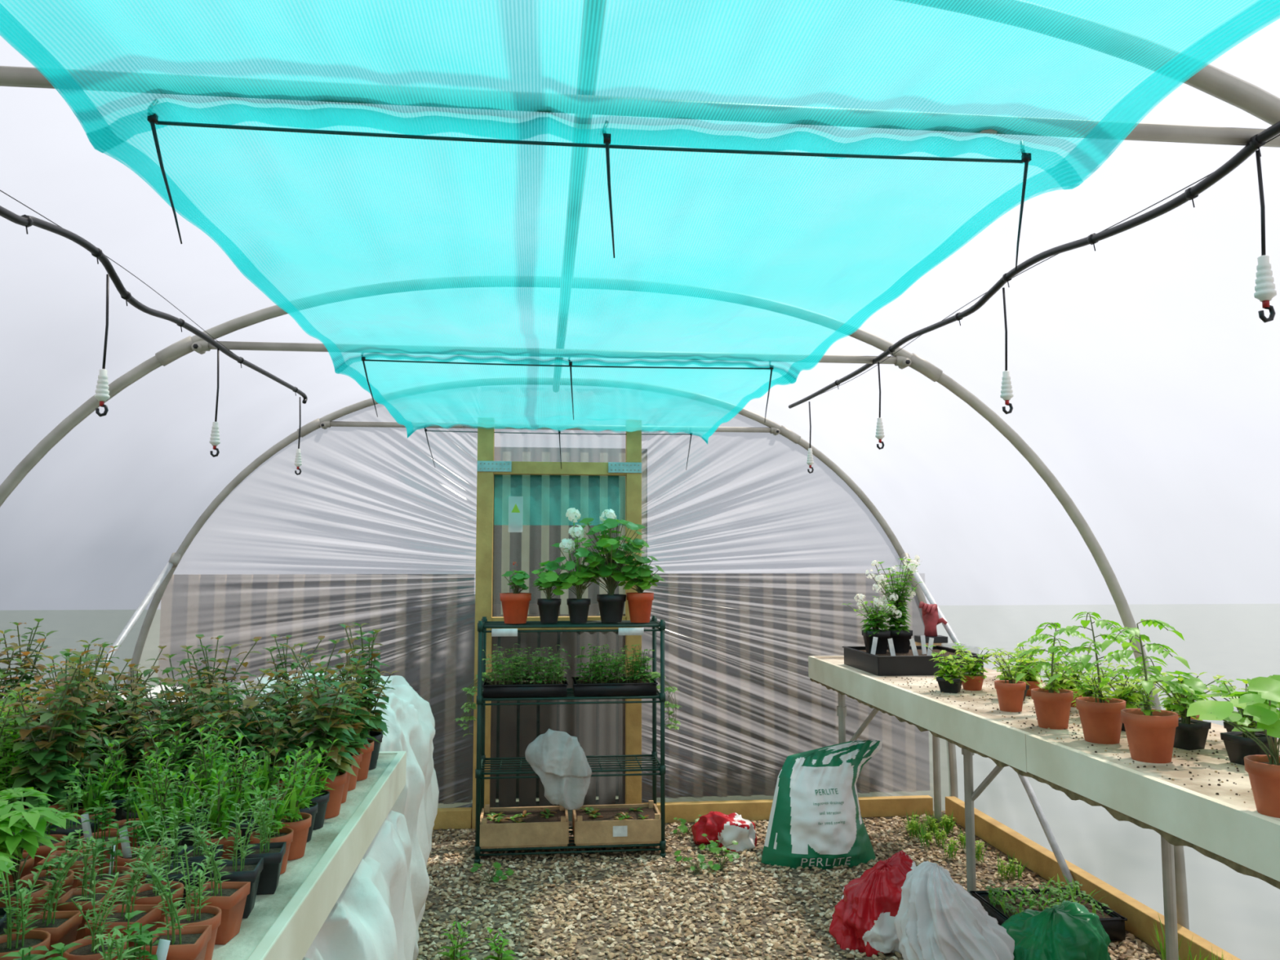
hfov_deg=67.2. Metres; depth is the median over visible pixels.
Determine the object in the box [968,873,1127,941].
seedling tray
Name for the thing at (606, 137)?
cable tie
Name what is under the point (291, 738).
potted plant
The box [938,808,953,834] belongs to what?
weed
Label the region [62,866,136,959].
pot
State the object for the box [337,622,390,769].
plant
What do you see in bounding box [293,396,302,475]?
sprinkler
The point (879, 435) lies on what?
sprinkler
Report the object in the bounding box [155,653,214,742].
plant
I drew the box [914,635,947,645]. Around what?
box
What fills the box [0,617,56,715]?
plant
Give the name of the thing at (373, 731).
plant
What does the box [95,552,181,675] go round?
diagonal brace
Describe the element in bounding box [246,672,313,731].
plant
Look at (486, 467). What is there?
door frame
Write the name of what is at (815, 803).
print
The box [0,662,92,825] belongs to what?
potted plant
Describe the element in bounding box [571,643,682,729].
seedling tray
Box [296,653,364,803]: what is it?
plant
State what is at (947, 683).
potted pelargonium cutting
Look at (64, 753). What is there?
plant
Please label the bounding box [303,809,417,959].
plastic sheet
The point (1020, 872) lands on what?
weed
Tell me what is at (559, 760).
plastic bag
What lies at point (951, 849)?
weed
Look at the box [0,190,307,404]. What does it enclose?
irrigation hose
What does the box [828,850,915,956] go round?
bag
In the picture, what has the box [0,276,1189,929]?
hoop
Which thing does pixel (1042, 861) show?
baseboard
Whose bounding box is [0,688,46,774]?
plant
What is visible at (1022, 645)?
potted pelargonium cutting
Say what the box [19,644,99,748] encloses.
plant
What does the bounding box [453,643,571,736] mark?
seedling tray
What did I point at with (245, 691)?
plant
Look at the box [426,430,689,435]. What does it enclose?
cord
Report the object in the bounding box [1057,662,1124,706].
potted pelargonium cutting
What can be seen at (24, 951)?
pot
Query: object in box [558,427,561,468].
cable tie
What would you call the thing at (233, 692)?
plant
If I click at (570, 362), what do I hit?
cable tie
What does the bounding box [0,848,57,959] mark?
pot
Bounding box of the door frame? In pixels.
[471,417,641,828]
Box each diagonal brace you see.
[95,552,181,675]
[901,552,1075,886]
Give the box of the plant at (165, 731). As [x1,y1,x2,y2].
[136,693,191,742]
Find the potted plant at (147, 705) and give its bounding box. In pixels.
[128,702,186,795]
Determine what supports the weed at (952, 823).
on the floor
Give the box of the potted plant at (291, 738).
[253,693,315,786]
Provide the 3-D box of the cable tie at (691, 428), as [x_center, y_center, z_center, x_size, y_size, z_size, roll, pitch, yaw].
[0.279,-0.178,5.503,0.037,0.247,0.024,0,-5,-6]
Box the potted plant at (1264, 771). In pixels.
[1186,675,1279,817]
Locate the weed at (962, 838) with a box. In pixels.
[955,826,965,848]
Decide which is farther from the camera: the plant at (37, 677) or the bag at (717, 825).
the bag at (717, 825)
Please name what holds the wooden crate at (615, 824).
on the shelving rack
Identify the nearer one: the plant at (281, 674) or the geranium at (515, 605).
the plant at (281, 674)
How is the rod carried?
attached to the cloth
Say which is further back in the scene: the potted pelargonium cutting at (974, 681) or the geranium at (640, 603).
the geranium at (640, 603)
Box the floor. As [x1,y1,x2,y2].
[417,810,1162,959]
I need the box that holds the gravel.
[416,813,1162,959]
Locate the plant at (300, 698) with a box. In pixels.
[298,685,325,744]
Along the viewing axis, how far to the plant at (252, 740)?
2.36 m
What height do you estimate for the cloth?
0.101 m
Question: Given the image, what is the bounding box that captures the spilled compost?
[883,675,1279,802]
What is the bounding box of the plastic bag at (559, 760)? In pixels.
[524,728,591,809]
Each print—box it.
[813,801,843,806]
[815,788,837,795]
[818,821,844,824]
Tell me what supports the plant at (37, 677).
on the plants at (75, 724)
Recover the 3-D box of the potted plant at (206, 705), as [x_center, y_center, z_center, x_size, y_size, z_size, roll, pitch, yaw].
[-1.016,0.630,2.240,0.156,0.309,0.138,0,-5,-6]
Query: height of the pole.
0.038 m
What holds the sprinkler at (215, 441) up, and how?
hanging from the irrigation hose at (24, 220)
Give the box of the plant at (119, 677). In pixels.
[75,665,160,755]
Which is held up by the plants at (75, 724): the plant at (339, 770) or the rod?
the plant at (339, 770)
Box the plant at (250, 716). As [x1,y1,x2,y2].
[236,688,293,773]
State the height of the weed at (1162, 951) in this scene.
0.178 m
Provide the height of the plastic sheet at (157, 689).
0.975 m
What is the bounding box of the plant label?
[871,635,933,655]
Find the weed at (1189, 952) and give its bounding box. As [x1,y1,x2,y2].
[1178,934,1208,959]
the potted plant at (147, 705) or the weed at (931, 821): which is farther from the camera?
the weed at (931, 821)
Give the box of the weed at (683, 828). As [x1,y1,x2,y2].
[672,814,701,833]
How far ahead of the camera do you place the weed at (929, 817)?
5.13 m
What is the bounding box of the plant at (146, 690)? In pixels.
[137,679,182,720]
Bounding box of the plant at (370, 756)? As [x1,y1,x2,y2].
[311,628,383,781]
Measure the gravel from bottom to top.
0.040 m
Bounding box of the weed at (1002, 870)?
[995,853,1014,881]
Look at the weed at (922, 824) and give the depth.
5.00 m
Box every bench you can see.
[125,751,406,959]
[808,655,1279,959]
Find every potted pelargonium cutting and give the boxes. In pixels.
[921,644,969,693]
[952,642,1002,690]
[987,650,1035,701]
[990,648,1045,696]
[994,643,1055,679]
[1035,657,1078,697]
[1038,654,1111,706]
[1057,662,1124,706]
[1085,667,1144,731]
[1096,664,1173,708]
[1152,671,1231,720]
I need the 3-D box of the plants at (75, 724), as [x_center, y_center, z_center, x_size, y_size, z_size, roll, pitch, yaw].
[-1.464,0.588,2.457,1.610,0.428,1.103,0,-5,-6]
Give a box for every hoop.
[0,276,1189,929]
[125,377,958,798]
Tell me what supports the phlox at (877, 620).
on the tray at (904, 664)
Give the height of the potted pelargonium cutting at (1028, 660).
0.182 m
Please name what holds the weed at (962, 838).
on the floor
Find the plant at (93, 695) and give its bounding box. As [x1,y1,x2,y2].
[40,661,96,785]
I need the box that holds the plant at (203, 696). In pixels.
[151,678,226,758]
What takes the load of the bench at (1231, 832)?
on the floor
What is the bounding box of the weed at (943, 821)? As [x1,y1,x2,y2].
[939,813,955,834]
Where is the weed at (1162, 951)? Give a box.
[1148,912,1183,959]
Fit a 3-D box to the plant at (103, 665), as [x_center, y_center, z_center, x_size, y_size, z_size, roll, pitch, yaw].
[-1.531,0.642,2.695,0.154,0.361,0.167,1,-5,-12]
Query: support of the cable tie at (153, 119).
attached to the rod
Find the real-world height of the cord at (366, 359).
0.011 m
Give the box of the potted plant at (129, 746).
[97,679,172,791]
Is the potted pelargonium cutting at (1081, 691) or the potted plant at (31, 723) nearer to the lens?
the potted plant at (31, 723)
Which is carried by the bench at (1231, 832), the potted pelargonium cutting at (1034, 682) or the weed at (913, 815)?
the potted pelargonium cutting at (1034, 682)
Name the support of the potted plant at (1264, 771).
on the bench at (1231, 832)
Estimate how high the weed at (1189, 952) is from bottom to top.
0.178 m
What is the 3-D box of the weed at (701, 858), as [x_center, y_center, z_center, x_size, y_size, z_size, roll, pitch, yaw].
[0.251,1.778,4.478,0.203,0.092,0.120,-2,-5,27]
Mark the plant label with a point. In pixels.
(922, 637)
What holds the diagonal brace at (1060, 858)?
attached to the hoop at (326, 421)
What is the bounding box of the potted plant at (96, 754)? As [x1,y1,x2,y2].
[48,720,156,795]
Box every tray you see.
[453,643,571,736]
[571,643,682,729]
[842,645,984,675]
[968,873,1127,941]
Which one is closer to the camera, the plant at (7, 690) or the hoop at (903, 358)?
the plant at (7, 690)
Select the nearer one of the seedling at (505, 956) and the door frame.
the seedling at (505, 956)
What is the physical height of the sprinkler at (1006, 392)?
0.350 m
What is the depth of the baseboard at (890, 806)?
5.38 m
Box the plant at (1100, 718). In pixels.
[1037,611,1153,744]
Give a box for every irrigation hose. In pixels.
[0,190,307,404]
[788,120,1279,408]
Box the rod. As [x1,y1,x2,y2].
[155,120,1022,163]
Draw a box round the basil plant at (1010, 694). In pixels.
[989,651,1026,711]
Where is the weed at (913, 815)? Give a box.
[903,808,919,828]
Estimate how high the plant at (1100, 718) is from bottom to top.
0.377 m
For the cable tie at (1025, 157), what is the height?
0.247 m
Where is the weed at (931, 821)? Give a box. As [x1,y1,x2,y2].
[923,813,940,835]
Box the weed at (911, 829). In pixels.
[904,814,920,838]
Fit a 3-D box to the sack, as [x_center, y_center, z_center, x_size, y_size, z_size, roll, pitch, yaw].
[1.434,1.623,3.420,0.382,0.225,0.390,0,-5,1]
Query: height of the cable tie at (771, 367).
0.247 m
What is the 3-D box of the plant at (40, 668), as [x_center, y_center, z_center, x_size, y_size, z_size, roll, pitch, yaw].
[-1.695,0.679,2.818,0.153,0.306,0.182,1,-5,-12]
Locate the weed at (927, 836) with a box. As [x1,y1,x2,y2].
[916,825,933,847]
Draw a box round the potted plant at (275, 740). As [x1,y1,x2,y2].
[227,700,306,790]
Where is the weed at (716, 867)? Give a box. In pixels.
[707,847,739,871]
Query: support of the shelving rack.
on the floor
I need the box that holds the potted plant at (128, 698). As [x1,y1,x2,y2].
[111,692,170,773]
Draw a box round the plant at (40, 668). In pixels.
[29,661,71,695]
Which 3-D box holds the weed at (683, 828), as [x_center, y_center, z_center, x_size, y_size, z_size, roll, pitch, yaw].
[0.262,1.830,5.091,0.188,0.090,0.186,0,-5,-6]
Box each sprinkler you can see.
[94,274,110,416]
[209,348,220,457]
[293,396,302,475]
[806,401,813,473]
[875,361,884,449]
[1000,287,1013,414]
[1253,150,1276,322]
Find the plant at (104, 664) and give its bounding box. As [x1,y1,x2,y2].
[94,645,167,735]
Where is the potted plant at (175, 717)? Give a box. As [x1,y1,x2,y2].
[133,676,233,791]
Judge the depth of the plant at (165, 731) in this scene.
2.59 m
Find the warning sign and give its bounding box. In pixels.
[508,496,523,532]
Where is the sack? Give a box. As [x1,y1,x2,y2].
[1000,900,1111,959]
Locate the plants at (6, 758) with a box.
[0,682,39,802]
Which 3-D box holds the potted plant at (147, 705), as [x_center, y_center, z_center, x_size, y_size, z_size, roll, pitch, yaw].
[-1.128,0.658,2.249,0.128,0.255,0.195,3,-5,-28]
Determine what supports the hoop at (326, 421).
on the floor
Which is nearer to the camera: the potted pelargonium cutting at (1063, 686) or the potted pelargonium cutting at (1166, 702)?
the potted pelargonium cutting at (1166, 702)
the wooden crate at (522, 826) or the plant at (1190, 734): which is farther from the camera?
the wooden crate at (522, 826)
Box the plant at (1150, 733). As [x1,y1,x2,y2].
[1087,618,1208,763]
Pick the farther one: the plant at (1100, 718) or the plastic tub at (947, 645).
the plastic tub at (947, 645)
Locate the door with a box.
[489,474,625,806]
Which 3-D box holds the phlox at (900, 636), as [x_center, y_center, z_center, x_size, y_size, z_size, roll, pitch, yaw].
[1.284,0.615,4.807,0.258,0.484,0.359,-2,-5,26]
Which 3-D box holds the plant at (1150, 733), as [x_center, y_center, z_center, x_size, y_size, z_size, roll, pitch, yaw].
[1.371,0.564,2.595,0.287,0.372,0.291,-3,-6,34]
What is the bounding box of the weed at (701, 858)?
[673,850,713,873]
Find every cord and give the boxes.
[365,359,769,368]
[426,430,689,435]
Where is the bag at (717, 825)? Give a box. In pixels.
[691,811,756,853]
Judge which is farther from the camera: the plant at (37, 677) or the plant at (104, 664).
the plant at (104, 664)
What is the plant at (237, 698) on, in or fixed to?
on the plants at (75, 724)
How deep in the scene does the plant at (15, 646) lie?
2.75 m
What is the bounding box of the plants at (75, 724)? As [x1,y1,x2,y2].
[0,617,399,825]
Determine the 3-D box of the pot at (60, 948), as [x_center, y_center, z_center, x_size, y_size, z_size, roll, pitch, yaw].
[-0.738,0.647,1.208,0.085,0.106,0.085,0,-5,2]
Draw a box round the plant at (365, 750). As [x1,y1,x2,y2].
[311,657,373,791]
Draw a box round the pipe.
[0,0,1279,147]
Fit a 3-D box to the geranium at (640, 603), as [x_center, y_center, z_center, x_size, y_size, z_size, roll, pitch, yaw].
[0.007,0.560,4.982,0.254,0.344,0.240,0,-5,-6]
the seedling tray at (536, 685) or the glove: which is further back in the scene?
the glove
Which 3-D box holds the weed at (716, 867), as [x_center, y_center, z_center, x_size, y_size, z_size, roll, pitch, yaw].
[0.384,1.782,4.513,0.158,0.090,0.185,0,-5,-6]
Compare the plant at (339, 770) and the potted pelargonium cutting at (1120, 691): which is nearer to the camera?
the plant at (339, 770)
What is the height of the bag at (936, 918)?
0.406 m
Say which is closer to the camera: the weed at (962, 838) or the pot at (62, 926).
the pot at (62, 926)
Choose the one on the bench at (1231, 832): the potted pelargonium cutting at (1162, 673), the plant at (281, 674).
the potted pelargonium cutting at (1162, 673)
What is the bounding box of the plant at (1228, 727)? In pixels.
[1208,678,1266,734]
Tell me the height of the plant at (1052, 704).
0.330 m
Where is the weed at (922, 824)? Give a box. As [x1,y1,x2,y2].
[910,817,928,839]
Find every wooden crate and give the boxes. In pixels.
[479,804,568,848]
[572,800,661,845]
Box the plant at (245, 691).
[218,670,298,750]
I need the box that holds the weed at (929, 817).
[921,810,939,831]
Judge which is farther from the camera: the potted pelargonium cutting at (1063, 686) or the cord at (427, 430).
the cord at (427, 430)
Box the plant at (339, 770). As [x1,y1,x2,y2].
[278,643,359,818]
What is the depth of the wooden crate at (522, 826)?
4.65 m
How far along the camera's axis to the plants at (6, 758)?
2.10 m
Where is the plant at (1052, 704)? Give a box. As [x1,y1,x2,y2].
[1006,622,1102,729]
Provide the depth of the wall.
5.46 m
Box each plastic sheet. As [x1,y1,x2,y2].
[31,684,186,719]
[220,668,439,959]
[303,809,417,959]
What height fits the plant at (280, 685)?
0.310 m
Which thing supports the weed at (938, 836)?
on the floor
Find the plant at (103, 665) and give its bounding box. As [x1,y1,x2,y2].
[80,642,120,716]
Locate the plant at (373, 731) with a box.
[341,671,399,756]
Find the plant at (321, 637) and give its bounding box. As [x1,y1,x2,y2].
[262,634,325,733]
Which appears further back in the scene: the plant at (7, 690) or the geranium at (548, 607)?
the geranium at (548, 607)
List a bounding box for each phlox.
[841,592,903,653]
[865,555,922,653]
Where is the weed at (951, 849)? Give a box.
[941,833,959,861]
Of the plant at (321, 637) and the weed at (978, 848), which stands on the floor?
the weed at (978, 848)
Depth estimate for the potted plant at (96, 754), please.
2.22 m
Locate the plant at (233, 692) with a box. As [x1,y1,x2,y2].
[225,684,262,719]
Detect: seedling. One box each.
[437,920,472,959]
[483,927,517,959]
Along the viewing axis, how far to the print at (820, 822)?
4.53 m
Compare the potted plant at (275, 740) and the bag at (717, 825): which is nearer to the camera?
the potted plant at (275, 740)
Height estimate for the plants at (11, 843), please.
0.237 m
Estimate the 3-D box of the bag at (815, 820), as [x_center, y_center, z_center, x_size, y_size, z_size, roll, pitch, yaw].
[0.892,1.569,4.712,0.438,0.545,0.513,-3,-6,35]
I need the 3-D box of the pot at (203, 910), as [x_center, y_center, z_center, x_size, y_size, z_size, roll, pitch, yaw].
[-0.663,0.632,1.435,0.080,0.172,0.082,2,-5,-26]
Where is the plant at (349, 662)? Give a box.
[278,639,353,714]
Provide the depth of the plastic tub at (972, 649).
4.75 m
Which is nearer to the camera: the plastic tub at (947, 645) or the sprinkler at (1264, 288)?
the sprinkler at (1264, 288)
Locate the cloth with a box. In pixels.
[0,0,1279,443]
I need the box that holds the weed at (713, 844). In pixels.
[697,833,738,855]
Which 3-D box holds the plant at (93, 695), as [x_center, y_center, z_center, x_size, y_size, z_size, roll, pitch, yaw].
[-1.392,0.619,2.357,0.150,0.351,0.162,0,-5,3]
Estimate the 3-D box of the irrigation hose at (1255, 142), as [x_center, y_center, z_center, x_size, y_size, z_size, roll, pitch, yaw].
[1.087,-0.586,1.792,0.028,0.097,6.230,0,-5,-6]
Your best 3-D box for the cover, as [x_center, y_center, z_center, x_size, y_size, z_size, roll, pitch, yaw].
[-0.068,0.327,1.515,4.724,2.497,7.970,0,-5,-6]
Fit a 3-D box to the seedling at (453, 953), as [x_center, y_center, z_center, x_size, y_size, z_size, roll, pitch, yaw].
[-0.667,1.669,3.472,0.136,0.144,0.139,0,-5,-6]
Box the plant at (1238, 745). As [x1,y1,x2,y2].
[1198,680,1279,765]
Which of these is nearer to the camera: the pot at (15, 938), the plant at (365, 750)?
the pot at (15, 938)
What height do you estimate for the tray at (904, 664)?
0.090 m
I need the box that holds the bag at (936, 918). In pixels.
[893,861,1014,959]
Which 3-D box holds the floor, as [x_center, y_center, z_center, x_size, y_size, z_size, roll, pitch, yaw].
[-0.069,1.583,1.401,4.640,0.025,7.950,0,-5,-6]
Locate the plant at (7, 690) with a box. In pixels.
[1,688,56,725]
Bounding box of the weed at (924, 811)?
[920,810,938,828]
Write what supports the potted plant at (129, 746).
on the plants at (75, 724)
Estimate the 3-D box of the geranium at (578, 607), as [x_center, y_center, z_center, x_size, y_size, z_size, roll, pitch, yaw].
[-0.307,0.434,4.926,0.289,0.586,0.256,4,-6,-41]
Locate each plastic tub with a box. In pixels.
[941,643,966,648]
[953,645,979,653]
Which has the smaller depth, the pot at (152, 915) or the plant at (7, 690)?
the pot at (152, 915)
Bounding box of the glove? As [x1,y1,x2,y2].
[918,601,947,635]
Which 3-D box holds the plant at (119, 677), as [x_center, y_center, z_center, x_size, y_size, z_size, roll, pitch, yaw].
[-1.415,0.660,2.597,0.250,0.307,0.208,1,-5,-8]
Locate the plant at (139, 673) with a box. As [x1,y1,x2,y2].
[90,672,143,730]
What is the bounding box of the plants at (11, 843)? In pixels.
[0,786,89,934]
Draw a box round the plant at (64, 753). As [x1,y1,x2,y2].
[40,638,115,819]
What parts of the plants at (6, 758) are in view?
herb pot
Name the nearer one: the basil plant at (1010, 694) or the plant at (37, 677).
the plant at (37, 677)
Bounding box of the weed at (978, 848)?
[974,840,989,862]
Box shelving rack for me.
[474,615,666,863]
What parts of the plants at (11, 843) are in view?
palm pot, palm pot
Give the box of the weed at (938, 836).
[933,824,947,847]
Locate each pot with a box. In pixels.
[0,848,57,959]
[0,945,49,959]
[8,845,93,959]
[41,942,83,959]
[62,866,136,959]
[84,837,177,959]
[93,928,144,959]
[110,910,171,959]
[126,860,212,959]
[164,835,224,959]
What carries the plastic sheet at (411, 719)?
on the floor
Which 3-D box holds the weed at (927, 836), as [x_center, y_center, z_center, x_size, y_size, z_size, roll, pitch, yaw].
[1.440,1.795,4.874,0.084,0.121,0.095,0,-5,-6]
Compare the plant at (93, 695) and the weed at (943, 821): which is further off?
the weed at (943, 821)
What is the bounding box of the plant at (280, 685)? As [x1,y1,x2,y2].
[268,666,339,764]
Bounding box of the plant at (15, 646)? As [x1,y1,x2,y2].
[0,638,45,727]
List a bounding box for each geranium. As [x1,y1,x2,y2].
[499,561,531,623]
[531,560,567,622]
[551,507,609,622]
[573,508,648,622]
[617,555,664,622]
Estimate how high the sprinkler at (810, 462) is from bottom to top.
0.340 m
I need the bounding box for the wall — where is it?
[135,386,951,821]
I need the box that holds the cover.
[0,0,1279,959]
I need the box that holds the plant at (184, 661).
[173,645,231,726]
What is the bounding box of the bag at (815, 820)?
[760,740,882,869]
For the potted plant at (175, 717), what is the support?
on the plants at (75, 724)
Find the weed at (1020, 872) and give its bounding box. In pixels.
[1007,852,1029,879]
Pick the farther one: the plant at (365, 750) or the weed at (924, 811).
the weed at (924, 811)
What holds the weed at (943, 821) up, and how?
on the gravel
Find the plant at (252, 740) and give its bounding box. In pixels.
[198,667,283,795]
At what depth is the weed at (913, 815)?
5.13 m
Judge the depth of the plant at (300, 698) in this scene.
2.64 m
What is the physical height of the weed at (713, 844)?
0.083 m
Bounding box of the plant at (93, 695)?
[52,658,133,775]
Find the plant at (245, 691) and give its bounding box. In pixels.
[180,634,262,747]
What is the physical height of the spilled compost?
0.004 m
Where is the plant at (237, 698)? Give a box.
[184,680,242,751]
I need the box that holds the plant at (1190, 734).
[1142,670,1211,750]
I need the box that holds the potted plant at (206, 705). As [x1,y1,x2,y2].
[179,680,243,789]
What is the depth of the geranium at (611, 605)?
4.92 m
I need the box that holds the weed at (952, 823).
[942,813,957,833]
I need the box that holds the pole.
[553,0,606,392]
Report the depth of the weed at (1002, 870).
4.37 m
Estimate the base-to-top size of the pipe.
2.491 m
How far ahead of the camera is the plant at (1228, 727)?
2.72 m
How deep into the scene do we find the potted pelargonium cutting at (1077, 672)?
3.52 m
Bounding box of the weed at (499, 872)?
[470,862,514,883]
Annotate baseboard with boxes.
[432,807,471,830]
[641,795,933,822]
[945,796,1240,959]
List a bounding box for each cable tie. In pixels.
[146,99,182,244]
[360,353,377,417]
[424,427,435,466]
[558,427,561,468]
[568,355,573,419]
[602,120,614,257]
[685,428,692,470]
[764,360,773,422]
[1015,140,1031,271]

